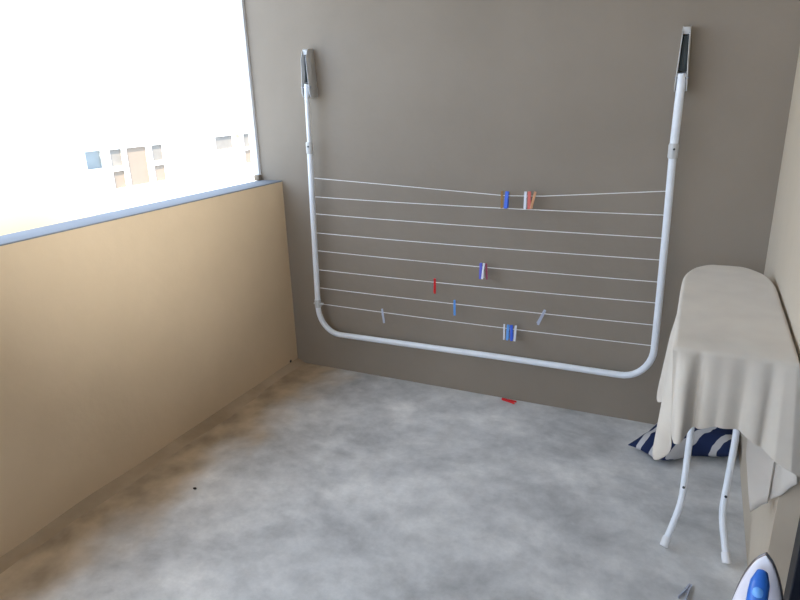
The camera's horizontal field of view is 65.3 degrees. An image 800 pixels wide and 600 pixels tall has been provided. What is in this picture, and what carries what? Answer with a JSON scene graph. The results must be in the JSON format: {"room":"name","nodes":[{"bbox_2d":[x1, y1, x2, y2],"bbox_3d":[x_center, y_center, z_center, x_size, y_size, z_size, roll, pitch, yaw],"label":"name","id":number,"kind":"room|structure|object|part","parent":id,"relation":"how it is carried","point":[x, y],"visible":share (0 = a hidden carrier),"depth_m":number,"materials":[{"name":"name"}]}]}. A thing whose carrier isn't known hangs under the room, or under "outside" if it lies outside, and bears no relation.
{"room":"balcony","nodes":[
{"label":"balcony","id":0,"kind":"room"},
{"bbox_2d":[0,182,297,556],"bbox_3d":[-1.769,0.592,1.549,0.143,1.094,5.000,7,20,24],"label":"wall","id":1,"kind":"structure","parent":0,"point":[119,338],"depth_m":2.62,"materials":[{"name":"beige paint"}]},
{"bbox_2d":[0,180,281,245],"bbox_3d":[-1.787,0.070,1.378,0.151,0.006,5.000,7,20,24],"label":"trim","id":2,"kind":"structure","parent":1,"relation":"on","point":[6,239],"depth_m":2.60,"materials":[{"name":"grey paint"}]},
{"bbox_2d":[0,358,304,573],"bbox_3d":[-1.654,1.110,1.672,0.074,0.031,5.000,7,20,24],"label":"baseboard","id":3,"kind":"structure","parent":1,"relation":"attached to","point":[46,533],"depth_m":2.70,"materials":[{"name":"beige paint"}]},
{"bbox_2d":[0,363,746,599],"bbox_3d":[-0.269,1.316,1.148,3.343,0.120,5.160,7,20,24],"label":"floor","id":4,"kind":"structure","parent":0,"point":[330,483],"depth_m":2.42,"materials":[{"name":"grey concrete"}]},
{"bbox_2d":[502,398,516,403],"bbox_3d":[0.566,0.524,3.252,0.079,0.012,0.025,11,22,35],"label":"peg","id":5,"kind":"object","parent":4,"relation":"on","point":[503,399],"visible":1,"depth_m":3.25,"materials":[{"name":"red plastic"}]},
{"bbox_2d":[628,423,736,460],"bbox_3d":[1.233,0.612,2.733,0.429,0.123,0.295,7,20,24],"label":"cushion","id":6,"kind":"object","parent":4,"relation":"on","point":[711,441],"visible":0.48,"depth_m":2.66,"materials":[{"name":"blue fabric"}]},
{"bbox_2d":[678,583,691,599],"bbox_3d":[0.912,0.930,1.990,0.025,0.012,0.079,15,25,41],"label":"peg","id":7,"kind":"object","parent":4,"relation":"on","point":[688,587],"visible":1,"depth_m":1.99,"materials":[{"name":"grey plastic"}]},
{"bbox_2d":[660,427,739,563],"bbox_3d":[1.135,0.381,2.263,0.280,0.859,1.145,7,20,24],"label":"ironing board","id":8,"kind":"object","parent":4,"relation":"on","point":[666,539],"visible":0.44,"depth_m":2.18,"materials":[{"name":"metal"}]},
{"bbox_3d":[1.056,0.396,2.264,0.053,0.830,0.557,9,21,29],"label":"leg","id":9,"kind":"part","parent":8,"relation":"part of","materials":[{"name":"white metal"}]},
{"bbox_2d":[652,265,799,511],"bbox_3d":[1.059,0.247,2.061,0.362,0.506,0.956,7,20,24],"label":"cover","id":10,"kind":"object","parent":8,"relation":"on","point":[731,361],"visible":1,"depth_m":1.69,"materials":[{"name":"fabric"}]},
{"bbox_3d":[1.186,0.412,2.203,0.048,0.830,0.561,7,20,24],"label":"leg","id":11,"kind":"part","parent":8,"relation":"part of","materials":[{"name":"white metal"}]},
{"bbox_3d":[0.655,0.942,1.243,0.224,0.476,0.224,7,20,24],"label":"stool","id":12,"kind":"object","parent":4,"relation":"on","visible":0},
{"bbox_2d":[732,552,783,599],"bbox_3d":[0.628,0.598,1.110,0.103,0.270,0.129,12,23,36],"label":"iron","id":13,"kind":"object","parent":12,"relation":"on","point":[760,580],"visible":1,"depth_m":1.10,"materials":[{"name":"metal"}]},
{"bbox_3d":[0.617,0.603,1.099,0.047,0.264,0.093,10,18,35],"label":"handle","id":14,"kind":"part","parent":13,"relation":"part of","materials":[{"name":"blue plastic"}]},
{"bbox_2d":[244,0,799,423],"bbox_3d":[0.752,-0.726,2.856,3.343,2.620,0.160,7,20,24],"label":"wall","id":15,"kind":"structure","parent":0,"point":[544,97],"depth_m":2.95,"materials":[{"name":"grey paint"}]},
{"bbox_2d":[237,0,260,174],"bbox_3d":[-0.819,-1.406,3.313,0.030,1.520,0.050,7,20,24],"label":"trim","id":16,"kind":"structure","parent":15,"relation":"attached to","point":[241,8],"depth_m":3.37,"materials":[{"name":"white metal"}]},
{"bbox_2d":[254,175,261,180],"bbox_3d":[-0.802,-0.690,3.522,0.034,0.030,0.028,7,20,24],"label":"trim","id":17,"kind":"structure","parent":15,"relation":"attached to","point":[256,177],"depth_m":3.51,"materials":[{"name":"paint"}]},
{"bbox_2d":[301,26,691,378],"bbox_3d":[0.331,-0.441,3.016,1.826,1.532,0.094,7,20,24],"label":"drying rack","id":18,"kind":"object","parent":15,"relation":"attached to","point":[308,72],"visible":1,"depth_m":3.00,"materials":[{"name":"white metal"}]},
{"bbox_3d":[-0.473,-0.938,3.219,0.030,0.331,0.028,7,20,24],"label":"arm","id":19,"kind":"part","parent":18,"relation":"part of","materials":[{"name":"white metal"}]},
{"bbox_2d":[433,278,435,293],"bbox_3d":[0.177,-0.072,3.193,0.014,0.079,0.025,-2,18,-3],"label":"peg","id":20,"kind":"object","parent":18,"relation":"attached to","point":[434,283],"visible":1,"depth_m":3.19,"materials":[{"name":"red plastic"}]},
{"bbox_2d":[453,300,455,315],"bbox_3d":[0.278,0.038,3.182,0.014,0.079,0.025,-1,18,3],"label":"peg","id":21,"kind":"object","parent":18,"relation":"attached to","point":[454,301],"visible":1,"depth_m":3.17,"materials":[{"name":"blue plastic"}]},
{"bbox_2d":[479,263,482,278],"bbox_3d":[0.397,-0.143,3.059,0.016,0.079,0.025,7,20,24],"label":"peg","id":22,"kind":"object","parent":18,"relation":"attached to","point":[481,264],"visible":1,"depth_m":3.05,"materials":[{"name":"blue plastic"}]},
{"bbox_2d":[481,263,484,278],"bbox_3d":[0.408,-0.142,3.054,0.016,0.079,0.025,7,20,24],"label":"peg","id":23,"kind":"object","parent":18,"relation":"attached to","point":[483,266],"visible":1,"depth_m":3.05,"materials":[{"name":"white plastic"}]},
{"bbox_2d":[485,263,487,279],"bbox_3d":[0.422,-0.140,3.048,0.012,0.079,0.025,1,18,8],"label":"peg","id":24,"kind":"object","parent":18,"relation":"attached to","point":[486,269],"visible":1,"depth_m":3.04,"materials":[{"name":"red plastic"}]},
{"bbox_3d":[0.329,-0.207,3.071,1.812,1.054,0.031,7,20,24],"label":"frame","id":25,"kind":"part","parent":18,"relation":"part of","materials":[{"name":"white metal"}]},
{"bbox_2d":[500,191,502,207],"bbox_3d":[0.474,-0.468,2.908,0.013,0.079,0.025,2,19,11],"label":"peg","id":26,"kind":"object","parent":18,"relation":"attached to","point":[501,198],"visible":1,"depth_m":2.90,"materials":[{"name":"orange plastic"}]},
{"bbox_2d":[503,324,504,339],"bbox_3d":[0.518,0.158,3.104,0.010,0.079,0.025,3,19,13],"label":"peg","id":27,"kind":"object","parent":18,"relation":"attached to","point":[503,324],"visible":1,"depth_m":3.10,"materials":[{"name":"white plastic"}]},
{"bbox_2d":[504,191,508,208],"bbox_3d":[0.495,-0.465,2.899,0.022,0.079,0.025,7,20,24],"label":"peg","id":28,"kind":"object","parent":18,"relation":"attached to","point":[506,201],"visible":1,"depth_m":2.89,"materials":[{"name":"blue plastic"}]},
{"bbox_2d":[506,324,509,339],"bbox_3d":[0.535,0.160,3.096,0.016,0.079,0.025,9,21,24],"label":"peg","id":29,"kind":"object","parent":18,"relation":"attached to","point":[508,326],"visible":1,"depth_m":3.09,"materials":[{"name":"blue plastic"}]},
{"bbox_2d":[510,325,513,340],"bbox_3d":[0.552,0.161,3.088,0.018,0.079,0.025,7,20,24],"label":"peg","id":30,"kind":"object","parent":18,"relation":"attached to","point":[511,326],"visible":1,"depth_m":3.08,"materials":[{"name":"blue plastic"}]},
{"bbox_2d":[513,325,516,340],"bbox_3d":[0.568,0.163,3.080,0.015,0.079,0.025,3,19,14],"label":"peg","id":31,"kind":"object","parent":18,"relation":"attached to","point":[515,327],"visible":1,"depth_m":3.07,"materials":[{"name":"white plastic"}]},
{"bbox_2d":[523,191,526,208],"bbox_3d":[0.574,-0.458,2.862,0.014,0.079,0.025,5,19,19],"label":"peg","id":32,"kind":"object","parent":18,"relation":"attached to","point":[525,192],"visible":1,"depth_m":2.85,"materials":[{"name":"white plastic"}]},
{"bbox_2d":[527,191,531,208],"bbox_3d":[0.592,-0.456,2.854,0.019,0.079,0.025,7,20,24],"label":"peg","id":33,"kind":"object","parent":18,"relation":"attached to","point":[529,199],"visible":1,"depth_m":2.85,"materials":[{"name":"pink plastic"}]},
{"bbox_2d":[530,191,536,208],"bbox_3d":[0.607,-0.455,2.846,0.027,0.079,0.025,5,19,19],"label":"peg","id":34,"kind":"object","parent":18,"relation":"attached to","point":[534,194],"visible":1,"depth_m":2.84,"materials":[{"name":"orange plastic"}]},
{"bbox_2d":[536,310,545,324],"bbox_3d":[0.678,0.082,2.995,0.042,0.076,0.025,1,18,8],"label":"peg","id":35,"kind":"object","parent":18,"relation":"attached to","point":[544,311],"visible":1,"depth_m":2.99,"materials":[{"name":"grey plastic"}]},
{"bbox_3d":[1.110,-0.741,2.500,0.036,0.312,0.037,7,20,24],"label":"arm","id":36,"kind":"part","parent":18,"relation":"part of","materials":[{"name":"white metal"}]},
{"bbox_2d":[738,49,799,595],"bbox_3d":[1.337,-0.424,1.887,0.200,2.620,1.180,7,20,24],"label":"wall","id":37,"kind":"structure","parent":0,"point":[771,528],"depth_m":2.01,"materials":[{"name":"beige paint"}]},
{"bbox_3d":[0.241,-0.702,-0.589,0.200,0.470,3.820,7,20,24],"label":"lintel","id":38,"kind":"object","parent":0,"visible":0},
{"bbox_2d":[783,517,799,599],"bbox_3d":[0.279,0.541,-0.176,0.085,2.150,3.820,7,20,24],"label":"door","id":39,"kind":"structure","parent":38,"relation":"attached to","point":[792,588],"depth_m":1.67,"materials":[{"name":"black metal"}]},
{"label":"outside","id":40,"kind":"structure","parent":0,"visible":0},
{"bbox_3d":[-0.342,3.652,16.519,8.867,0.200,44.000,7,20,24],"label":"ground","id":41,"kind":"structure","parent":40,"visible":0},
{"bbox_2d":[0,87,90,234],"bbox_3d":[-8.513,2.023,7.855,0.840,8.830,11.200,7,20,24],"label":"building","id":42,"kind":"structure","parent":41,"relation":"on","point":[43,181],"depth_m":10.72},
{"bbox_2d":[79,211,103,218],"bbox_3d":[-7.546,3.214,7.523,0.360,6.720,10.750,7,20,24],"label":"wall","id":43,"kind":"structure","parent":41,"relation":"on","point":[89,213],"depth_m":10.90,"materials":[{"name":"white"}]},
{"bbox_2d":[0,0,255,212],"bbox_3d":[-2.711,-6.369,21.237,1.615,16.000,28.000,7,20,24],"label":"apartment building","id":44,"kind":"structure","parent":41,"relation":"on","point":[157,88],"depth_m":13.62,"materials":[{"name":"white concrete"}]},
{"bbox_3d":[-6.232,-2.833,12.643,0.015,0.350,0.390,7,20,24],"label":"pane","id":45,"kind":"part","parent":44,"relation":"part of","materials":[{"name":"blue glass"}]},
{"bbox_3d":[-5.994,-2.991,13.124,0.015,0.345,0.330,7,20,24],"label":"pane","id":46,"kind":"part","parent":44,"relation":"part of","materials":[{"name":"white glass"}]},
{"bbox_3d":[-5.980,-2.562,13.266,0.015,0.360,0.330,7,20,24],"label":"pane","id":47,"kind":"part","parent":44,"relation":"part of","materials":[{"name":"beige glass"}]},
{"bbox_3d":[-5.753,-2.936,13.667,0.015,0.805,0.570,7,20,24],"label":"pane","id":48,"kind":"part","parent":44,"relation":"part of","materials":[{"name":"beige glass"}]},
{"bbox_3d":[-5.509,-3.330,14.099,0.015,0.345,0.350,7,20,24],"label":"pane","id":49,"kind":"part","parent":44,"relation":"part of","materials":[{"name":"white glass"}]},
{"bbox_3d":[-5.495,-2.900,14.241,0.015,0.360,0.350,7,20,24],"label":"pane","id":50,"kind":"part","parent":44,"relation":"part of","materials":[{"name":"beige glass"}]},
{"bbox_3d":[-4.547,-4.039,16.023,0.015,0.325,0.700,7,20,24],"label":"pane","id":51,"kind":"part","parent":44,"relation":"part of","materials":[{"name":"white glass"}]},
{"bbox_3d":[-4.534,-3.634,16.158,0.015,0.370,0.700,7,20,24],"label":"pane","id":52,"kind":"part","parent":44,"relation":"part of","materials":[{"name":"white"}]},
{"bbox_3d":[-4.311,-3.986,16.556,0.015,0.775,0.220,7,20,24],"label":"pane","id":53,"kind":"part","parent":44,"relation":"part of","materials":[{"name":"white"}]},
{"bbox_3d":[-4.164,-4.297,16.796,0.015,0.345,0.300,7,20,24],"label":"pane","id":54,"kind":"part","parent":44,"relation":"part of","materials":[{"name":"white glass"}]},
{"bbox_3d":[-4.151,-3.891,16.930,0.015,0.350,0.300,7,20,24],"label":"pane","id":55,"kind":"part","parent":44,"relation":"part of","materials":[{"name":"beige glass"}]}
]}

